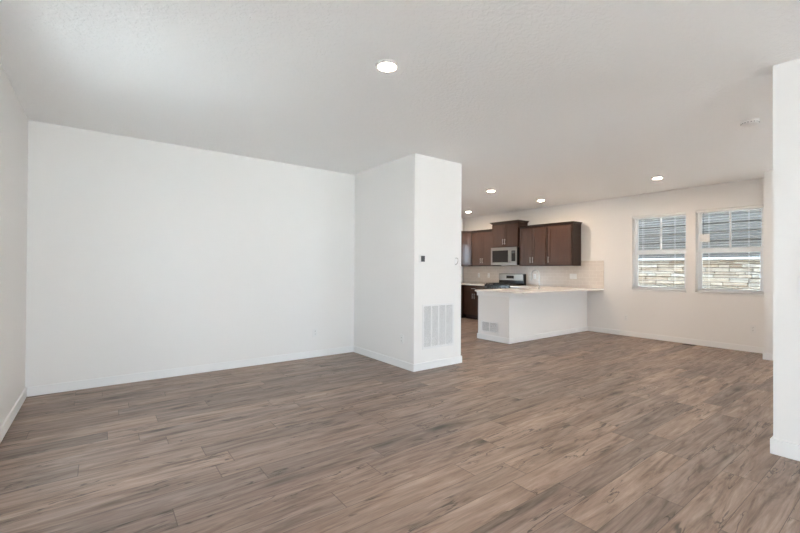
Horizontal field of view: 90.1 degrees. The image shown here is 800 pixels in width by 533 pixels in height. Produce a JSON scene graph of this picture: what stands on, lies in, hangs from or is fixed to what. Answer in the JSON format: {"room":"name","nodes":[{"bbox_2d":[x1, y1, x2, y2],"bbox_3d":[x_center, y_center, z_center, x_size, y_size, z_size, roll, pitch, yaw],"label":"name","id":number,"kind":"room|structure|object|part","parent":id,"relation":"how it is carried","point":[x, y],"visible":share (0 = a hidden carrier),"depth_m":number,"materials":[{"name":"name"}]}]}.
{"room":"empty living room","nodes":[
{"label":"empty living room","id":0,"kind":"room"},
{"bbox_2d":[0,63,27,426],"bbox_3d":[-0.652,-0.091,-0.252,0.180,2.740,10.739,1,-1,-37],"label":"wall","id":1,"kind":"structure","parent":0,"point":[13,119],"depth_m":3.29,"materials":[{"name":"white paint"}]},
{"bbox_2d":[0,387,26,442],"bbox_3d":[-0.581,1.233,-0.203,0.015,0.095,10.379,1,-1,-37],"label":"baseboard","id":2,"kind":"structure","parent":1,"relation":"attached to","point":[9,419],"depth_m":3.29,"materials":[{"name":"white paint"}]},
{"bbox_2d":[25,120,354,386],"bbox_3d":[-2.255,-0.061,5.145,3.731,2.740,0.180,1,-1,-37],"label":"wall","id":3,"kind":"structure","parent":0,"point":[143,255],"depth_m":4.70,"materials":[{"name":"white paint"}]},
{"bbox_2d":[27,346,352,396],"bbox_3d":[-2.198,1.261,5.062,3.716,0.095,0.015,1,-1,-37],"label":"baseboard","id":4,"kind":"structure","parent":3,"relation":"attached to","point":[128,378],"depth_m":4.70,"materials":[{"name":"white paint"}]},
{"bbox_2d":[313,328,317,336],"bbox_3d":[-1.230,0.964,5.793,0.074,0.120,0.010,1,-1,-37],"label":"wall outlet","id":5,"kind":"object","parent":3,"relation":"attached to","point":[314,329],"visible":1,"depth_m":5.79,"materials":[{"name":"white plastic"}]},
{"bbox_2d":[0,317,799,532],"bbox_3d":[2.164,1.383,3.495,9.207,0.120,13.360,1,-1,-37],"label":"floor","id":6,"kind":"structure","parent":0,"point":[585,431],"depth_m":2.87,"materials":[{"name":"brown wood"}]},
{"bbox_2d":[461,285,465,317],"bbox_3d":[1.523,0.934,10.766,1.145,0.874,0.596,1,-1,-37],"label":"base cabinet","id":7,"kind":"object","parent":6,"relation":"on","point":[463,315],"visible":0.17,"depth_m":10.48,"materials":[{"name":"brown wood"}]},
{"bbox_2d":[461,283,484,285],"bbox_3d":[1.743,0.480,10.476,1.140,0.030,1.327,1,-1,-37],"label":"countertop","id":8,"kind":"structure","parent":7,"relation":"on","point":[476,284],"depth_m":10.39,"materials":[{"name":"white stone"}]},
{"bbox_2d":[464,285,483,319],"bbox_3d":[2.120,0.935,10.384,0.650,0.874,0.725,1,-1,-37],"label":"base cabinet","id":9,"kind":"object","parent":6,"relation":"on","point":[470,295],"visible":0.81,"depth_m":10.31,"materials":[{"name":"brown wood"}]},
{"bbox_3d":[1.788,0.960,10.360,0.019,0.590,0.350,1,-1,-37],"label":"door","id":10,"kind":"part","parent":9,"relation":"part of","materials":[{"name":"brown wood"}]},
{"bbox_3d":[1.898,0.581,10.219,0.019,0.146,0.709,1,-1,-37],"label":"drawer","id":11,"kind":"part","parent":9,"relation":"part of","materials":[{"name":"brown wood"}]},
{"bbox_3d":[2.003,0.959,10.073,0.019,0.590,0.351,1,-1,-37],"label":"door","id":12,"kind":"part","parent":9,"relation":"part of","materials":[{"name":"brown wood"}]},
{"bbox_2d":[484,274,525,288],"bbox_3d":[2.542,0.766,9.759,0.707,1.148,0.762,1,-1,-37],"label":"range","id":13,"kind":"object","parent":6,"relation":"on","point":[505,280],"visible":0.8,"depth_m":9.75,"materials":[{"name":"silver metal"}]},
{"bbox_3d":[2.326,0.521,9.597,0.032,0.113,0.762,1,-1,-37],"label":"knob panel","id":14,"kind":"part","parent":13,"relation":"part of","materials":[{"name":"metal"}]},
{"bbox_2d":[485,283,521,285],"bbox_3d":[2.547,0.443,9.763,0.560,0.044,0.762,1,-1,-37],"label":"cooktop","id":15,"kind":"object","parent":13,"relation":"in","point":[487,284],"depth_m":9.69,"materials":[{"name":"metal"}]},
{"bbox_3d":[3.037,0.931,9.160,0.650,0.874,0.774,1,-1,-37],"label":"base cabinet","id":16,"kind":"object","parent":6,"relation":"on","visible":0},
{"bbox_2d":[475,285,603,293],"bbox_3d":[2.558,0.468,8.131,2.652,0.030,1.852,1,-1,-37],"label":"countertop","id":17,"kind":"structure","parent":16,"relation":"on","point":[530,289],"depth_m":7.58,"materials":[{"name":"white stone"}]},
{"bbox_2d":[531,270,539,288],"bbox_3d":[2.617,0.260,7.778,0.131,0.381,0.212,1,-1,-37],"label":"faucet","id":18,"kind":"object","parent":17,"relation":"on","point":[538,286],"visible":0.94,"depth_m":7.74,"materials":[{"name":"silver metal"}]},
{"bbox_2d":[0,0,799,217],"bbox_3d":[2.181,-1.497,3.515,9.207,0.160,13.360,1,-1,-37],"label":"ceiling","id":19,"kind":"structure","parent":0,"point":[558,102],"depth_m":3.09,"materials":[{"name":"white paint"}]},
{"bbox_2d":[375,59,398,71],"bbox_3d":[-0.093,-1.425,2.853,0.170,0.020,0.170,1,-1,-37],"label":"recessed light","id":20,"kind":"object","parent":19,"relation":"in","point":[385,65],"visible":1,"depth_m":2.83,"materials":[{"name":"white plastic"}]},
{"bbox_2d":[651,176,663,179],"bbox_3d":[4.034,-1.377,6.259,0.170,0.020,0.170,1,-1,-37],"label":"recessed light","id":21,"kind":"object","parent":19,"relation":"in","point":[657,177],"visible":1,"depth_m":6.23,"materials":[{"name":"white plastic"}]},
{"bbox_2d":[740,118,759,126],"bbox_3d":[3.397,-1.384,3.878,0.148,0.047,0.148,1,-1,-37],"label":"smoke detector","id":22,"kind":"object","parent":19,"relation":"attached to","point":[754,121],"visible":1,"depth_m":3.84,"materials":[{"name":"white plastic"}]},
{"bbox_3d":[3.397,-1.403,3.878,0.148,0.010,0.148,1,-1,-37],"label":"mounting plate","id":23,"kind":"part","parent":22,"relation":"part of","materials":[{"name":"white plastic"}]},
{"bbox_2d":[354,153,461,363],"bbox_3d":[-0.773,-0.040,6.971,0.831,2.740,4.280,1,-1,-37],"label":"wall","id":24,"kind":"structure","parent":0,"point":[408,207],"depth_m":5.35,"materials":[{"name":"white paint"}]},
{"bbox_2d":[400,334,403,343],"bbox_3d":[0.022,0.949,5.195,0.010,0.120,0.074,1,-1,-37],"label":"wall outlet","id":25,"kind":"object","parent":24,"relation":"attached to","point":[401,335],"visible":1,"depth_m":5.19,"materials":[{"name":"white plastic"}]},
{"bbox_2d":[353,346,461,371],"bbox_3d":[-0.722,1.282,6.883,0.861,0.095,4.115,1,-1,-37],"label":"baseboard","id":26,"kind":"structure","parent":24,"relation":"attached to","point":[453,360],"depth_m":5.32,"materials":[{"name":"white paint"}]},
{"bbox_2d":[419,255,424,262],"bbox_3d":[0.285,-0.092,5.075,0.104,0.104,0.024,1,-1,-37],"label":"thermostat","id":27,"kind":"object","parent":24,"relation":"attached to","point":[421,257],"visible":1,"depth_m":5.06,"materials":[{"name":"white plastic"}]},
{"bbox_2d":[422,303,453,349],"bbox_3d":[0.507,0.781,5.249,0.556,0.571,0.006,1,-1,-37],"label":"air vent","id":28,"kind":"object","parent":24,"relation":"in","point":[437,319],"visible":1,"depth_m":5.24,"materials":[{"name":"white metal"}]},
{"bbox_2d":[461,218,463,282],"bbox_3d":[0.043,-0.012,10.145,4.285,2.740,0.180,1,-1,-37],"label":"wall","id":29,"kind":"structure","parent":0,"point":[462,219],"depth_m":11.33,"materials":[{"name":"white paint"}]},
{"bbox_2d":[461,231,471,265],"bbox_3d":[1.730,-0.465,10.913,0.654,0.932,0.618,1,-1,-37],"label":"upper cabinet","id":30,"kind":"object","parent":29,"relation":"attached to","point":[466,236],"visible":0.41,"depth_m":10.68,"materials":[{"name":"brown wood"}]},
{"bbox_2d":[478,291,586,337],"bbox_3d":[2.716,0.921,7.970,2.603,0.874,0.709,1,-1,-37],"label":"wall","id":31,"kind":"structure","parent":0,"point":[518,315],"depth_m":7.39,"materials":[{"name":"white paint"}]},
{"bbox_2d":[481,320,497,333],"bbox_3d":[1.623,1.101,7.249,0.006,0.204,0.384,1,-1,-37],"label":"air vent","id":32,"kind":"object","parent":31,"relation":"in","point":[486,326],"visible":1,"depth_m":7.24,"materials":[{"name":"white metal"}]},
{"bbox_2d":[476,291,508,297],"bbox_3d":[1.705,0.510,7.229,0.141,0.075,0.735,1,-1,-37],"label":"trim","id":33,"kind":"structure","parent":31,"relation":"attached to","point":[493,294],"depth_m":7.16,"materials":[{"name":"white paint"}]},
{"bbox_2d":[477,326,587,343],"bbox_3d":[2.701,1.310,7.958,2.603,0.095,0.739,1,-1,-37],"label":"baseboard","id":34,"kind":"structure","parent":31,"relation":"attached to","point":[580,329],"depth_m":7.35,"materials":[{"name":"white paint"}]},
{"bbox_2d":[464,178,763,347],"bbox_3d":[5.783,-0.007,6.213,0.180,2.740,13.360,1,-1,-37],"label":"wall","id":35,"kind":"structure","parent":0,"point":[607,227],"depth_m":7.47,"materials":[{"name":"white paint"}]},
{"bbox_2d":[471,229,500,265],"bbox_3d":[2.247,-0.465,10.457,0.375,0.932,0.724,1,-1,-37],"label":"upper cabinet","id":36,"kind":"object","parent":35,"relation":"attached to","point":[481,239],"visible":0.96,"depth_m":10.35,"materials":[{"name":"brown wood"}]},
{"bbox_3d":[2.029,-0.445,10.509,0.019,0.850,0.339,1,-1,-37],"label":"door","id":37,"kind":"part","parent":36,"relation":"part of","materials":[{"name":"brown wood"}]},
{"bbox_3d":[2.250,-0.910,10.460,0.374,0.042,0.724,1,-1,-37],"label":"crown molding","id":38,"kind":"part","parent":36,"relation":"part of","materials":[{"name":"brown wood"}]},
{"bbox_3d":[2.236,-0.446,10.233,0.019,0.850,0.339,1,-1,-37],"label":"door","id":39,"kind":"part","parent":36,"relation":"part of","materials":[{"name":"brown wood"}]},
{"bbox_2d":[491,247,518,264],"bbox_3d":[2.657,-0.234,9.821,0.476,0.434,0.768,1,-1,-37],"label":"microwave","id":40,"kind":"object","parent":35,"relation":"attached to","point":[503,255],"visible":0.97,"depth_m":9.66,"materials":[{"name":"silver metal"}]},
{"bbox_3d":[2.467,-0.238,9.788,0.030,0.430,0.593,1,-1,-37],"label":"door","id":41,"kind":"part","parent":40,"relation":"part of","materials":[{"name":"silver metal"}]},
{"bbox_3d":[2.698,-0.238,9.480,0.030,0.430,0.173,1,-1,-37],"label":"control panel","id":42,"kind":"part","parent":40,"relation":"part of","materials":[{"name":"silver metal"}]},
{"bbox_2d":[490,220,528,247],"bbox_3d":[2.679,-0.770,9.839,0.430,0.629,0.866,1,-1,-37],"label":"upper cabinet","id":43,"kind":"object","parent":35,"relation":"attached to","point":[504,233],"visible":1,"depth_m":9.68,"materials":[{"name":"brown wood"}]},
{"bbox_3d":[2.434,-0.746,9.898,0.019,0.539,0.380,1,-1,-37],"label":"door","id":44,"kind":"part","parent":43,"relation":"part of","materials":[{"name":"brown wood"}]},
{"bbox_3d":[2.681,-1.059,9.841,0.430,0.050,0.866,1,-1,-37],"label":"crown molding","id":45,"kind":"part","parent":43,"relation":"part of","materials":[{"name":"brown wood"}]},
{"bbox_3d":[2.667,-0.746,9.589,0.019,0.539,0.382,1,-1,-37],"label":"door","id":46,"kind":"part","parent":43,"relation":"part of","materials":[{"name":"brown wood"}]},
{"bbox_2d":[518,224,547,265],"bbox_3d":[3.156,-0.469,9.245,0.375,0.932,0.738,1,-1,-37],"label":"upper cabinet","id":47,"kind":"object","parent":35,"relation":"attached to","point":[533,246],"visible":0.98,"depth_m":9.13,"materials":[{"name":"brown wood"}]},
{"bbox_3d":[2.932,-0.448,9.306,0.019,0.850,0.337,1,-1,-37],"label":"door","id":48,"kind":"part","parent":47,"relation":"part of","materials":[{"name":"brown wood"}]},
{"bbox_3d":[3.159,-0.913,9.248,0.374,0.042,0.738,1,-1,-37],"label":"crown molding","id":49,"kind":"part","parent":47,"relation":"part of","materials":[{"name":"brown wood"}]},
{"bbox_3d":[3.139,-0.449,9.029,0.019,0.850,0.343,1,-1,-37],"label":"door","id":50,"kind":"part","parent":47,"relation":"part of","materials":[{"name":"brown wood"}]},
{"bbox_2d":[463,261,603,288],"bbox_3d":[2.993,0.180,9.773,0.009,0.575,3.955,1,-1,-37],"label":"backsplash","id":51,"kind":"structure","parent":35,"relation":"attached to","point":[590,274],"depth_m":9.18,"materials":[{"name":"tile"}]},
{"bbox_2d":[547,221,582,265],"bbox_3d":[3.569,-0.470,8.693,0.375,0.932,0.633,1,-1,-37],"label":"upper cabinet","id":52,"kind":"object","parent":35,"relation":"attached to","point":[564,238],"visible":1,"depth_m":8.55,"materials":[{"name":"brown wood"}]},
{"bbox_3d":[3.441,-0.450,8.627,0.019,0.850,0.548,1,-1,-37],"label":"door","id":53,"kind":"part","parent":52,"relation":"part of","materials":[{"name":"brown wood"}]},
{"bbox_3d":[3.572,-0.915,8.696,0.374,0.042,0.633,1,-1,-37],"label":"crown molding","id":54,"kind":"part","parent":52,"relation":"part of","materials":[{"name":"brown wood"}]},
{"bbox_2d":[570,274,576,278],"bbox_3d":[3.776,0.224,8.713,0.010,0.116,0.162,1,-1,-37],"label":"switch plate","id":55,"kind":"object","parent":35,"relation":"attached to","point":[572,276],"visible":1,"depth_m":8.70,"materials":[{"name":"white plastic"}]},
{"bbox_2d":[631,214,686,292],"bbox_3d":[4.840,-0.242,7.455,0.182,1.432,0.918,1,-1,-37],"label":"window","id":56,"kind":"structure","parent":35,"relation":"in","point":[678,251],"depth_m":7.51,"materials":[{"name":"white plastic"}]},
{"bbox_3d":[4.812,0.462,7.432,0.122,0.022,0.918,1,-1,-37],"label":"sill","id":57,"kind":"part","parent":56,"relation":"part of","materials":[{"name":"white paint"}]},
{"bbox_2d":[633,212,685,290],"bbox_3d":[4.813,-0.257,7.435,0.060,1.400,0.878,1,-1,-37],"label":"window blind","id":58,"kind":"object","parent":56,"relation":"attached to","point":[680,213],"visible":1,"depth_m":7.36,"materials":[{"name":"white plastic"}]},
{"bbox_3d":[4.809,0.433,7.430,0.052,0.020,0.878,1,-1,-37],"label":"rail","id":59,"kind":"part","parent":58,"relation":"part of","materials":[{"name":"white plastic"}]},
{"bbox_3d":[4.878,0.057,7.482,0.025,0.725,0.830,1,-1,-37],"label":"sash","id":60,"kind":"part","parent":56,"relation":"part of","materials":[{"name":"white plastic"}]},
{"bbox_3d":[4.902,-0.585,7.503,0.024,0.681,0.830,1,-1,-37],"label":"sash","id":61,"kind":"part","parent":56,"relation":"part of","materials":[{"name":"white plastic"}]},
{"bbox_2d":[588,326,772,360],"bbox_3d":[6.567,1.308,4.543,0.545,0.095,9.394,1,-1,-37],"label":"baseboard","id":62,"kind":"structure","parent":35,"relation":"attached to","point":[746,348],"depth_m":7.00,"materials":[{"name":"white paint"}]},
{"bbox_2d":[694,207,763,295],"bbox_3d":[5.460,-0.245,6.630,0.182,1.432,0.912,1,-1,-37],"label":"window","id":63,"kind":"structure","parent":35,"relation":"in","point":[700,249],"depth_m":6.67,"materials":[{"name":"white plastic"}]},
{"bbox_3d":[5.432,0.460,6.606,0.122,0.022,0.912,1,-1,-37],"label":"sill","id":64,"kind":"part","parent":63,"relation":"part of","materials":[{"name":"white paint"}]},
{"bbox_2d":[696,205,762,293],"bbox_3d":[5.429,-0.259,6.607,0.068,1.400,0.872,1,-1,-37],"label":"window blind","id":65,"kind":"object","parent":63,"relation":"attached to","point":[703,237],"visible":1,"depth_m":6.54,"materials":[{"name":"white plastic"}]},
{"bbox_3d":[5.429,0.431,6.604,0.052,0.020,0.872,1,-1,-37],"label":"rail","id":66,"kind":"part","parent":65,"relation":"part of","materials":[{"name":"white plastic"}]},
{"bbox_3d":[5.497,0.055,6.657,0.025,0.725,0.824,1,-1,-37],"label":"sash","id":67,"kind":"part","parent":63,"relation":"part of","materials":[{"name":"white plastic"}]},
{"bbox_3d":[5.522,-0.588,6.677,0.024,0.681,0.824,1,-1,-37],"label":"sash","id":68,"kind":"part","parent":63,"relation":"part of","materials":[{"name":"white plastic"}]},
{"bbox_2d":[750,325,755,332],"bbox_3d":[5.577,0.996,6.314,0.010,0.120,0.074,1,-1,-37],"label":"wall outlet","id":69,"kind":"object","parent":35,"relation":"attached to","point":[752,327],"visible":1,"depth_m":6.31,"materials":[{"name":"white plastic"}]},
{"bbox_2d":[764,170,772,353],"bbox_3d":[7.457,-0.017,3.389,0.530,2.740,6.474,1,-1,-37],"label":"wall","id":70,"kind":"structure","parent":0,"point":[768,175],"depth_m":5.78,"materials":[{"name":"white paint"}]},
{"bbox_2d":[773,58,799,444],"bbox_3d":[4.388,-0.055,0.589,0.120,2.740,5.677,1,-1,-37],"label":"wall","id":71,"kind":"structure","parent":0,"point":[786,75],"depth_m":2.77,"materials":[{"name":"white paint"}]},
{"bbox_2d":[770,436,799,460],"bbox_3d":[4.375,1.262,0.586,0.150,0.105,5.692,1,-1,-37],"label":"baseboard","id":72,"kind":"structure","parent":71,"relation":"attached to","point":[777,447],"depth_m":2.75,"materials":[{"name":"white paint"}]},
{"bbox_3d":[7.990,1.774,5.988,100.000,0.200,100.000,1,-1,-37],"label":"ground","id":73,"kind":"structure","parent":0,"visible":0},
{"bbox_2d":[638,209,760,289],"bbox_3d":[8.923,-2.606,7.950,4.350,8.600,26.600,1,-1,-37],"label":"house","id":74,"kind":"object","parent":73,"relation":"on","point":[708,266],"visible":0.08,"depth_m":8.20,"materials":[{"name":"grey stone"}]}
]}

